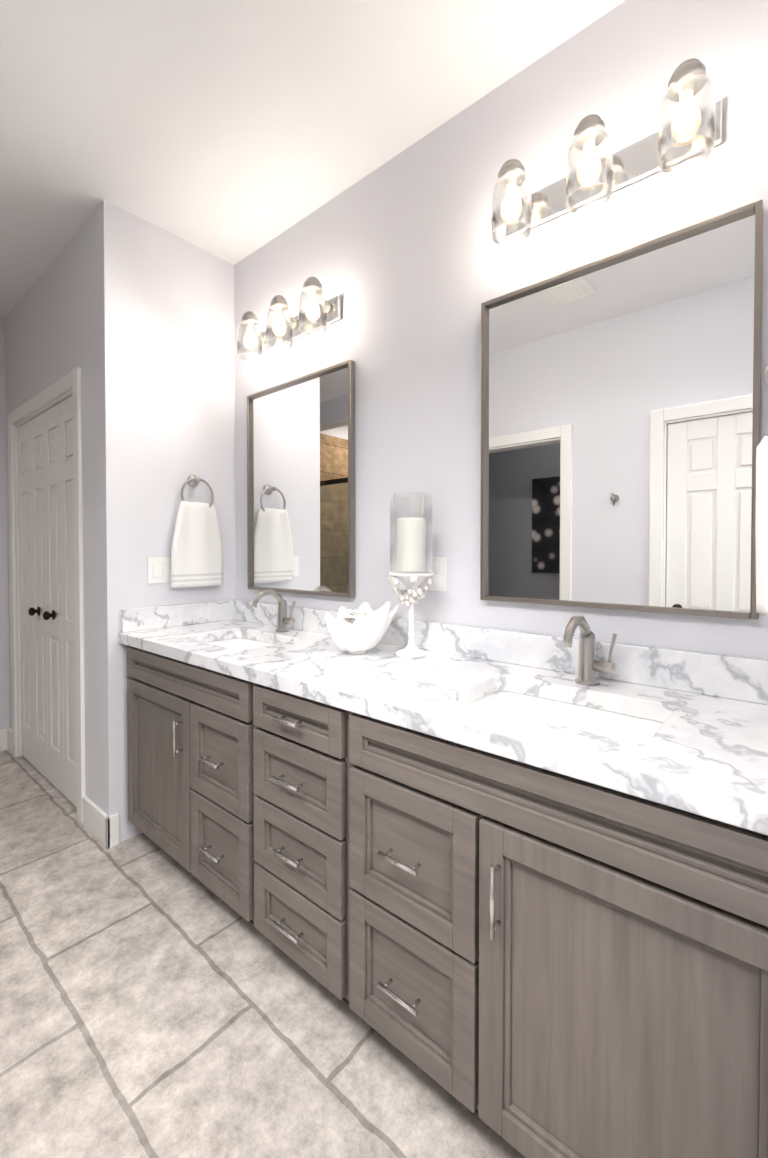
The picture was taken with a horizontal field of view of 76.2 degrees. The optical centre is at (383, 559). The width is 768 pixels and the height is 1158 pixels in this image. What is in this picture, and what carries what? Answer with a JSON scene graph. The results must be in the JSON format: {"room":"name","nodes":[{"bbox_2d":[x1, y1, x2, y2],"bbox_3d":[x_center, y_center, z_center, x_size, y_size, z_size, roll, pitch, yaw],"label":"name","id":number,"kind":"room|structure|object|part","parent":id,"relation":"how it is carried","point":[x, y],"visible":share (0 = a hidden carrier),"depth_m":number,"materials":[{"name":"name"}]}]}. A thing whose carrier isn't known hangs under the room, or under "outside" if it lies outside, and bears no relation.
{"room":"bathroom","nodes":[
{"label":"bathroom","id":0,"kind":"room"},
{"bbox_2d":[0,317,9,729],"bbox_3d":[-3.180,-0.142,2.302,0.120,2.740,2.500,1,1,41],"label":"wall","id":1,"kind":"structure","parent":0,"point":[4,674],"depth_m":3.11,"materials":[{"name":"white paint"}]},
{"bbox_2d":[0,729,7,750],"bbox_3d":[-2.808,1.155,2.653,0.016,0.135,1.244,1,1,41],"label":"baseboard","id":2,"kind":"structure","parent":1,"relation":"attached to","point":[3,739],"depth_m":3.10,"materials":[{"name":"white"}]},
{"bbox_2d":[7,728,11,752],"bbox_3d":[-2.360,1.148,3.099,0.117,0.135,0.016,1,1,41],"label":"baseboard","id":3,"kind":"structure","parent":1,"relation":"attached to","point":[9,731],"depth_m":3.09,"materials":[{"name":"white wood"}]},
{"bbox_2d":[5,309,18,756],"bbox_3d":[-2.288,-0.155,3.105,0.192,2.740,0.120,1,1,41],"label":"wall pier","id":4,"kind":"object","parent":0,"point":[9,351],"visible":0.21,"depth_m":3.07,"materials":[{"name":"white paint"}]},
{"bbox_2d":[13,235,75,424],"bbox_3d":[-1.807,-1.166,2.678,1.072,0.705,0.120,1,1,41],"label":"wall","id":5,"kind":"structure","parent":0,"point":[44,325],"depth_m":2.56,"materials":[{"name":"white paint"}]},
{"bbox_2d":[18,413,47,778],"bbox_3d":[-2.041,0.204,2.828,0.518,2.007,0.084,1,1,41],"label":"closet door","id":6,"kind":"structure","parent":5,"relation":"in","point":[32,569],"depth_m":2.81,"materials":[{"name":"white wood"}]},
{"bbox_3d":[-1.954,0.291,2.731,0.052,0.052,0.049,1,1,41],"label":"knob","id":7,"kind":"part","parent":6,"relation":"part of","materials":[{"name":"black metal"}]},
{"bbox_3d":[-1.926,0.205,2.762,0.257,2.007,0.035,1,1,41],"label":"panel","id":8,"kind":"part","parent":6,"relation":"part of","materials":[{"name":"white wood"}]},
{"bbox_2d":[8,367,85,824],"bbox_3d":[-1.813,0.168,2.693,1.216,2.107,0.138,1,1,41],"label":"door frame","id":9,"kind":"structure","parent":5,"relation":"attached to","point":[61,386],"depth_m":2.35,"materials":[{"name":"white wood"}]},
{"bbox_2d":[43,396,76,806],"bbox_3d":[-1.645,0.209,2.489,0.518,2.007,0.084,1,1,41],"label":"closet door","id":10,"kind":"structure","parent":5,"relation":"in","point":[59,614],"depth_m":2.51,"materials":[{"name":"white wood"}]},
{"bbox_3d":[-1.755,0.294,2.562,0.052,0.052,0.049,1,1,41],"label":"knob","id":11,"kind":"part","parent":10,"relation":"part of","materials":[{"name":"black metal"}]},
{"bbox_3d":[-1.728,0.208,2.592,0.257,2.007,0.035,1,1,41],"label":"panel","id":12,"kind":"part","parent":10,"relation":"part of","materials":[{"name":"white wood"}]},
{"bbox_2d":[75,213,98,806],"bbox_3d":[-1.314,-0.142,2.273,0.226,2.740,0.120,1,1,41],"label":"wall pier","id":13,"kind":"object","parent":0,"point":[84,290],"visible":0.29,"depth_m":2.21,"materials":[{"name":"white paint"}]},
{"bbox_2d":[93,200,235,841],"bbox_3d":[-1.020,-0.143,2.350,0.120,2.740,0.620,1,1,41],"label":"wall","id":14,"kind":"structure","parent":0,"point":[164,365],"depth_m":2.20,"materials":[{"name":"white paint"}]},
{"bbox_2d":[83,796,109,848],"bbox_3d":[-1.278,1.163,2.174,0.287,0.135,0.016,1,1,41],"label":"baseboard","id":15,"kind":"structure","parent":14,"relation":"attached to","point":[94,819],"depth_m":2.16,"materials":[{"name":"white wood"}]},
{"bbox_2d":[106,813,118,848],"bbox_3d":[-1.164,1.164,2.099,0.016,0.135,0.051,1,1,41],"label":"baseboard","id":16,"kind":"structure","parent":14,"relation":"attached to","point":[114,829],"depth_m":2.09,"materials":[{"name":"white wood"}]},
{"bbox_2d":[148,557,170,583],"bbox_3d":[-1.024,0.051,2.249,0.008,0.118,0.118,1,1,41],"label":"switch plate","id":17,"kind":"object","parent":14,"relation":"attached to","point":[159,570],"visible":0.83,"depth_m":2.24,"materials":[{"name":"white plastic"}]},
{"bbox_2d":[121,600,234,629],"bbox_3d":[-0.955,0.262,2.319,0.022,0.099,0.543,1,1,41],"label":"backsplash","id":18,"kind":"structure","parent":14,"relation":"attached to","point":[143,618],"depth_m":2.29,"materials":[{"name":"white stone"}]},
{"bbox_2d":[171,475,222,587],"bbox_3d":[-0.898,-0.138,2.344,0.072,0.535,0.265,1,1,41],"label":"towel ring","id":19,"kind":"object","parent":14,"relation":"attached to","point":[197,553],"visible":1,"depth_m":2.32,"materials":[{"name":"white fabric"}]},
{"bbox_2d":[235,600,767,705],"bbox_3d":[0.092,0.271,1.796,2.294,0.099,0.022,1,1,41],"label":"backsplash","id":20,"kind":"structure","parent":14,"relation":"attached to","point":[745,679],"depth_m":1.42,"materials":[{"name":"white stone"}]},
{"bbox_2d":[0,750,525,1157],"bbox_3d":[-0.894,1.308,0.436,6.050,0.100,3.640,1,1,41],"label":"floor","id":21,"kind":"structure","parent":0,"point":[156,1001],"depth_m":1.28,"materials":[{"name":"tile"}]},
{"bbox_2d":[119,642,767,1157],"bbox_3d":[-0.096,0.805,1.585,2.294,0.870,0.600,1,1,41],"label":"bathroom vanity","id":22,"kind":"object","parent":21,"relation":"on","point":[511,888],"depth_m":0.97,"materials":[{"name":"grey wood"}]},
{"bbox_2d":[119,618,767,825],"bbox_3d":[-0.088,0.347,1.587,2.294,0.045,0.575,1,1,41],"label":"countertop","id":23,"kind":"structure","parent":22,"relation":"on","point":[707,751],"depth_m":1.14,"materials":[{"name":"white stone"}]},
{"bbox_2d":[203,634,266,649],"bbox_3d":[-0.587,0.438,1.989,0.472,0.174,0.322,1,1,41],"label":"sink","id":24,"kind":"object","parent":23,"relation":"in","point":[240,640],"depth_m":2.20,"materials":[{"name":"white ceramic"}]},
{"bbox_2d":[247,590,298,633],"bbox_3d":[-0.472,0.222,2.089,0.101,0.186,0.187,1,1,41],"label":"faucet","id":25,"kind":"object","parent":23,"relation":"on","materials":[{"name":"silver metal"}]},
{"bbox_2d":[325,601,399,653],"bbox_3d":[-0.076,0.237,1.698,0.264,0.169,0.261,1,1,41],"label":"shell bowl","id":26,"kind":"object","parent":23,"relation":"on","point":[362,629],"visible":1,"depth_m":1.63,"materials":[{"name":"white ceramic"}]},
{"bbox_2d":[338,609,366,623],"bbox_3d":[-0.103,0.197,1.690,0.099,0.050,0.104,1,1,41],"label":"flower","id":27,"kind":"object","parent":26,"relation":"on","point":[350,616],"depth_m":1.68,"materials":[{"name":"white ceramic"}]},
{"bbox_2d":[387,492,433,657],"bbox_3d":[0.090,0.053,1.644,0.150,0.539,0.154,1,1,41],"label":"candle holder","id":28,"kind":"object","parent":23,"relation":"on","point":[411,573],"visible":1,"depth_m":1.61,"materials":[{"name":"white glass"}]},
{"bbox_3d":[0.092,-0.086,1.644,0.146,0.262,0.146,1,1,41],"label":"glass","id":29,"kind":"part","parent":28,"relation":"part of","materials":[{"name":"clear glass"}]},
{"bbox_2d":[397,517,425,571],"bbox_3d":[0.092,-0.053,1.644,0.098,0.184,0.098,1,1,41],"label":"candle","id":30,"kind":"object","parent":28,"relation":"on","point":[413,533],"depth_m":1.60,"materials":[{"name":"white wax"}]},
{"bbox_2d":[467,686,658,737],"bbox_3d":[0.401,0.452,1.145,0.472,0.174,0.322,1,1,41],"label":"sink","id":31,"kind":"object","parent":23,"relation":"in","point":[611,719],"depth_m":1.27,"materials":[{"name":"white ceramic"}]},
{"bbox_2d":[559,615,618,685],"bbox_3d":[0.516,0.236,1.244,0.101,0.186,0.187,1,1,41],"label":"faucet","id":32,"kind":"object","parent":23,"relation":"on","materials":[{"name":"silver metal"}]},
{"bbox_2d":[0,0,624,317],"bbox_3d":[-0.894,-1.532,0.391,6.050,0.100,3.640,1,1,41],"label":"ceiling","id":33,"kind":"structure","parent":0,"point":[233,132],"depth_m":1.59,"materials":[{"name":"white paint"}]},
{"bbox_2d":[234,0,767,659],"bbox_3d":[0.140,-0.135,1.845,2.540,2.740,0.120,1,1,41],"label":"wall","id":34,"kind":"structure","parent":0,"point":[408,260],"depth_m":1.64,"materials":[{"name":"white paint"}]},
{"bbox_2d":[237,276,340,361],"bbox_3d":[-0.439,-1.035,2.139,0.555,0.205,0.160,1,1,41],"label":"light","id":35,"kind":"object","parent":34,"relation":"attached to","point":[311,318],"visible":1,"depth_m":2.09,"materials":[{"name":"clear glass"}]},
{"bbox_2d":[247,360,354,597],"bbox_3d":[-0.397,-0.325,2.200,0.715,0.952,0.030,1,1,41],"label":"mirror","id":36,"kind":"object","parent":34,"relation":"attached to","point":[300,485],"visible":1,"depth_m":2.16,"materials":[{"name":"grey metal"}]},
{"bbox_2d":[429,557,445,590],"bbox_3d":[0.187,0.052,1.722,0.072,0.118,0.008,1,1,41],"label":"electrical outlet plate","id":37,"kind":"object","parent":34,"relation":"attached to","point":[438,577],"visible":0.79,"depth_m":1.71,"materials":[{"name":"white plastic"}]},
{"bbox_2d":[491,58,722,245],"bbox_3d":[0.549,-1.044,1.294,0.555,0.205,0.160,1,1,41],"label":"light","id":38,"kind":"object","parent":34,"relation":"attached to","point":[690,128],"visible":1,"depth_m":1.25,"materials":[{"name":"clear glass"}]},
{"bbox_2d":[480,200,763,619],"bbox_3d":[0.592,-0.341,1.354,0.715,0.952,0.030,1,1,41],"label":"mirror","id":39,"kind":"object","parent":34,"relation":"attached to","point":[620,416],"visible":1,"depth_m":1.30,"materials":[{"name":"grey metal"}]},
{"bbox_3d":[0.819,-0.118,0.778,0.120,2.740,0.620,1,1,41],"label":"wall","id":40,"kind":"structure","parent":0,"visible":0},
{"bbox_2d":[755,367,767,614],"bbox_3d":[0.607,-0.117,0.709,0.110,0.375,0.265,1,1,41],"label":"towel","id":41,"kind":"object","parent":40,"relation":"attached to","point":[761,531],"visible":1,"depth_m":0.65,"materials":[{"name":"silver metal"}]}
]}

